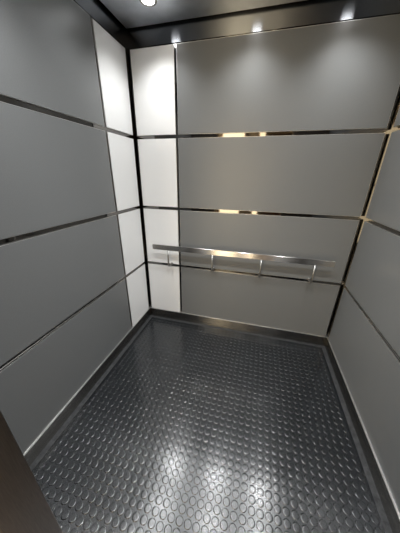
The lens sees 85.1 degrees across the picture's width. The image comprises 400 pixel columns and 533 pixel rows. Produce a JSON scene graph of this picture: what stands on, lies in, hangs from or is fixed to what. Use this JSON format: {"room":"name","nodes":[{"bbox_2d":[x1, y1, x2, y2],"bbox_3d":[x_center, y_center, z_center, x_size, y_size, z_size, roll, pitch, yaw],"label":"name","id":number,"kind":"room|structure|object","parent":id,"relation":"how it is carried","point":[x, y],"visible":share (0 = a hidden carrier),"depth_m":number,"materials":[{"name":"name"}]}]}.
{"room":"elevator interior","nodes":[
{"label":"elevator interior","id":0,"kind":"room"},
{"bbox_2d":[0,411,62,532],"bbox_3d":[-0.090,0.074,0.273,1.716,2.420,0.120,7,24,13],"label":"wall","id":1,"kind":"structure","parent":0,"point":[24,508],"depth_m":0.69,"materials":[{"name":"brown metal"}]},
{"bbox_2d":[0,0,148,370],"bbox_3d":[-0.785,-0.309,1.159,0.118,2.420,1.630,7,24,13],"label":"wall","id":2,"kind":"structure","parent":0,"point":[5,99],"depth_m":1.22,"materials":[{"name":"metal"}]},
{"bbox_2d":[0,0,104,126],"bbox_3d":[-0.744,-0.902,0.763,0.008,0.508,1.139,7,24,13],"label":"panel","id":3,"kind":"object","parent":2,"relation":"attached to","point":[48,59],"visible":1,"depth_m":0.99,"materials":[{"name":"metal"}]},
{"bbox_2d":[0,101,115,239],"bbox_3d":[-0.751,-0.416,0.968,0.008,0.500,1.139,7,24,13],"label":"panel","id":4,"kind":"object","parent":2,"relation":"attached to","point":[55,171],"visible":1,"depth_m":1.04,"materials":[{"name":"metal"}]},
{"bbox_2d":[0,215,124,366],"bbox_3d":[-0.758,0.063,1.170,0.008,0.491,1.139,7,24,13],"label":"panel","id":5,"kind":"object","parent":2,"relation":"attached to","point":[45,279],"visible":1,"depth_m":1.12,"materials":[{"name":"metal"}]},
{"bbox_2d":[0,279,131,453],"bbox_3d":[-0.765,0.541,1.371,0.008,0.499,1.139,7,24,13],"label":"panel","id":6,"kind":"object","parent":2,"relation":"attached to","point":[37,385],"visible":1,"depth_m":1.23,"materials":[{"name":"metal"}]},
{"bbox_2d":[23,307,150,465],"bbox_3d":[-0.722,0.751,1.641,0.015,0.094,1.493,7,24,13],"label":"baseboard","id":7,"kind":"structure","parent":2,"relation":"attached to","point":[35,449],"depth_m":1.40,"materials":[{"name":"metal"}]},
{"bbox_2d":[74,0,126,49],"bbox_3d":[-0.694,-1.323,0.776,0.006,0.246,1.508,7,24,13],"label":"trim","id":8,"kind":"structure","parent":2,"relation":"attached to","point":[96,9],"depth_m":1.28,"materials":[{"name":"black metal"}]},
{"bbox_2d":[91,18,132,134],"bbox_3d":[-0.553,-1.180,1.429,0.008,0.508,0.317,7,24,13],"label":"panel","id":9,"kind":"object","parent":2,"relation":"attached to","point":[110,54],"visible":1,"depth_m":1.40,"materials":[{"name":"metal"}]},
{"bbox_2d":[106,132,138,210],"bbox_3d":[-0.560,-0.693,1.634,0.008,0.500,0.317,7,24,13],"label":"panel","id":10,"kind":"object","parent":2,"relation":"attached to","point":[121,148],"visible":1,"depth_m":1.60,"materials":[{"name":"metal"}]},
{"bbox_2d":[117,209,144,274],"bbox_3d":[-0.568,-0.215,1.836,0.008,0.491,0.317,7,24,13],"label":"panel","id":11,"kind":"object","parent":2,"relation":"attached to","point":[129,222],"visible":1,"depth_m":1.81,"materials":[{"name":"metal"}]},
{"bbox_2d":[126,264,148,326],"bbox_3d":[-0.575,0.264,2.037,0.008,0.499,0.317,7,24,13],"label":"panel","id":12,"kind":"object","parent":2,"relation":"attached to","point":[136,283],"visible":1,"depth_m":2.01,"materials":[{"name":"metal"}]},
{"bbox_2d":[100,0,304,28],"bbox_3d":[0.129,-1.204,0.574,1.660,0.025,1.480,7,24,13],"label":"ceiling","id":13,"kind":"structure","parent":0,"point":[131,13],"depth_m":1.25,"materials":[{"name":"metal"}]},
{"bbox_2d":[139,0,156,6],"bbox_3d":[-0.284,-1.455,1.193,0.095,0.004,0.095,7,24,13],"label":"recessed light","id":14,"kind":"object","parent":13,"relation":"in","point":[148,3],"visible":1,"depth_m":1.21,"materials":[{"name":"silver"}]},
{"bbox_2d":[29,315,392,532],"bbox_3d":[0.086,0.922,1.421,1.716,0.032,1.628,7,24,13],"label":"floor","id":15,"kind":"structure","parent":0,"point":[192,427],"depth_m":1.21,"materials":[{"name":"black rubber"}]},
{"bbox_2d":[126,13,399,336],"bbox_3d":[0.326,-0.531,1.726,1.956,2.420,0.118,7,24,13],"label":"wall","id":16,"kind":"structure","parent":0,"point":[387,131],"depth_m":1.60,"materials":[{"name":"metal"}]},
{"bbox_2d":[130,44,175,135],"bbox_3d":[-0.328,-1.228,1.551,0.317,0.508,0.008,7,24,13],"label":"panel","id":17,"kind":"object","parent":16,"relation":"attached to","point":[153,71],"visible":1,"depth_m":1.54,"materials":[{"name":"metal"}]},
{"bbox_2d":[138,138,177,206],"bbox_3d":[-0.335,-0.741,1.756,0.317,0.500,0.008,7,24,13],"label":"panel","id":18,"kind":"object","parent":16,"relation":"attached to","point":[157,157],"visible":1,"depth_m":1.74,"materials":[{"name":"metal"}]},
{"bbox_2d":[143,208,178,264],"bbox_3d":[-0.342,-0.263,1.958,0.317,0.491,0.008,7,24,13],"label":"panel","id":19,"kind":"object","parent":16,"relation":"attached to","point":[161,225],"visible":1,"depth_m":1.94,"materials":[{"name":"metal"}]},
{"bbox_2d":[148,263,180,311],"bbox_3d":[-0.349,0.216,2.159,0.317,0.499,0.008,7,24,13],"label":"panel","id":20,"kind":"object","parent":16,"relation":"attached to","point":[164,279],"visible":1,"depth_m":2.15,"materials":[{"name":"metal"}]},
{"bbox_2d":[150,307,328,345],"bbox_3d":[0.293,0.566,2.117,1.716,0.094,0.015,7,24,13],"label":"baseboard","id":21,"kind":"structure","parent":16,"relation":"attached to","point":[262,330],"depth_m":2.08,"materials":[{"name":"metal"}]},
{"bbox_2d":[152,244,335,283],"bbox_3d":[0.290,-0.034,1.816,1.444,0.212,0.092,7,24,13],"label":"handrail","id":22,"kind":"object","parent":16,"relation":"attached to","point":[315,262],"visible":1,"depth_m":1.73,"materials":[{"name":"silver metal"}]},
{"bbox_2d":[181,267,339,336],"bbox_3d":[0.460,0.309,1.966,1.321,0.499,0.008,7,24,13],"label":"panel","id":23,"kind":"object","parent":16,"relation":"attached to","point":[285,304],"visible":1,"depth_m":1.94,"materials":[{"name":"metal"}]},
{"bbox_2d":[125,0,399,48],"bbox_3d":[0.325,-1.508,1.248,1.704,0.246,0.006,7,24,13],"label":"trim","id":24,"kind":"structure","parent":16,"relation":"attached to","point":[307,12],"depth_m":1.27,"materials":[{"name":"black metal"}]},
{"bbox_2d":[180,210,358,282],"bbox_3d":[0.467,-0.169,1.764,1.321,0.491,0.008,7,24,13],"label":"panel","id":25,"kind":"object","parent":16,"relation":"attached to","point":[327,239],"visible":1,"depth_m":1.73,"materials":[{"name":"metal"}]},
{"bbox_2d":[178,133,384,216],"bbox_3d":[0.474,-0.648,1.563,1.321,0.500,0.008,7,24,13],"label":"panel","id":26,"kind":"object","parent":16,"relation":"attached to","point":[325,174],"visible":1,"depth_m":1.53,"materials":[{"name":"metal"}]},
{"bbox_2d":[176,14,399,134],"bbox_3d":[0.481,-1.135,1.358,1.321,0.508,0.008,7,24,13],"label":"panel","id":27,"kind":"object","parent":16,"relation":"attached to","point":[345,75],"visible":1,"depth_m":1.33,"materials":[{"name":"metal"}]},
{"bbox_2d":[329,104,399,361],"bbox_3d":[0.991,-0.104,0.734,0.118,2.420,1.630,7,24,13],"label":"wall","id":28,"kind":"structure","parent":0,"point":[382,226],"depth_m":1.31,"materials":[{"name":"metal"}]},
{"bbox_2d":[325,338,399,532],"bbox_3d":[0.922,0.941,1.248,0.015,0.094,1.493,7,24,13],"label":"baseboard","id":29,"kind":"structure","parent":28,"relation":"attached to","point":[393,516],"depth_m":1.15,"materials":[{"name":"metal"}]},
{"bbox_2d":[329,288,399,513],"bbox_3d":[0.928,0.669,1.127,0.008,0.499,1.474,7,24,13],"label":"panel","id":30,"kind":"object","parent":28,"relation":"attached to","point":[370,370],"visible":1,"depth_m":1.18,"materials":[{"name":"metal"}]},
{"bbox_2d":[345,221,399,356],"bbox_3d":[0.935,0.191,0.925,0.008,0.491,1.474,7,24,13],"label":"panel","id":31,"kind":"object","parent":28,"relation":"attached to","point":[373,279],"visible":1,"depth_m":1.24,"materials":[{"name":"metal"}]},
{"bbox_2d":[366,129,399,230],"bbox_3d":[0.942,-0.288,0.724,0.008,0.500,1.474,7,24,13],"label":"panel","id":32,"kind":"object","parent":28,"relation":"attached to","point":[384,207],"visible":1,"depth_m":1.25,"materials":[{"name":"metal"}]},
{"bbox_2d":[393,107,399,126],"bbox_3d":[0.950,-0.774,0.519,0.008,0.508,1.474,7,24,13],"label":"panel","id":33,"kind":"object","parent":28,"relation":"attached to","point":[397,121],"visible":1,"depth_m":1.24,"materials":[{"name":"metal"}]}
]}

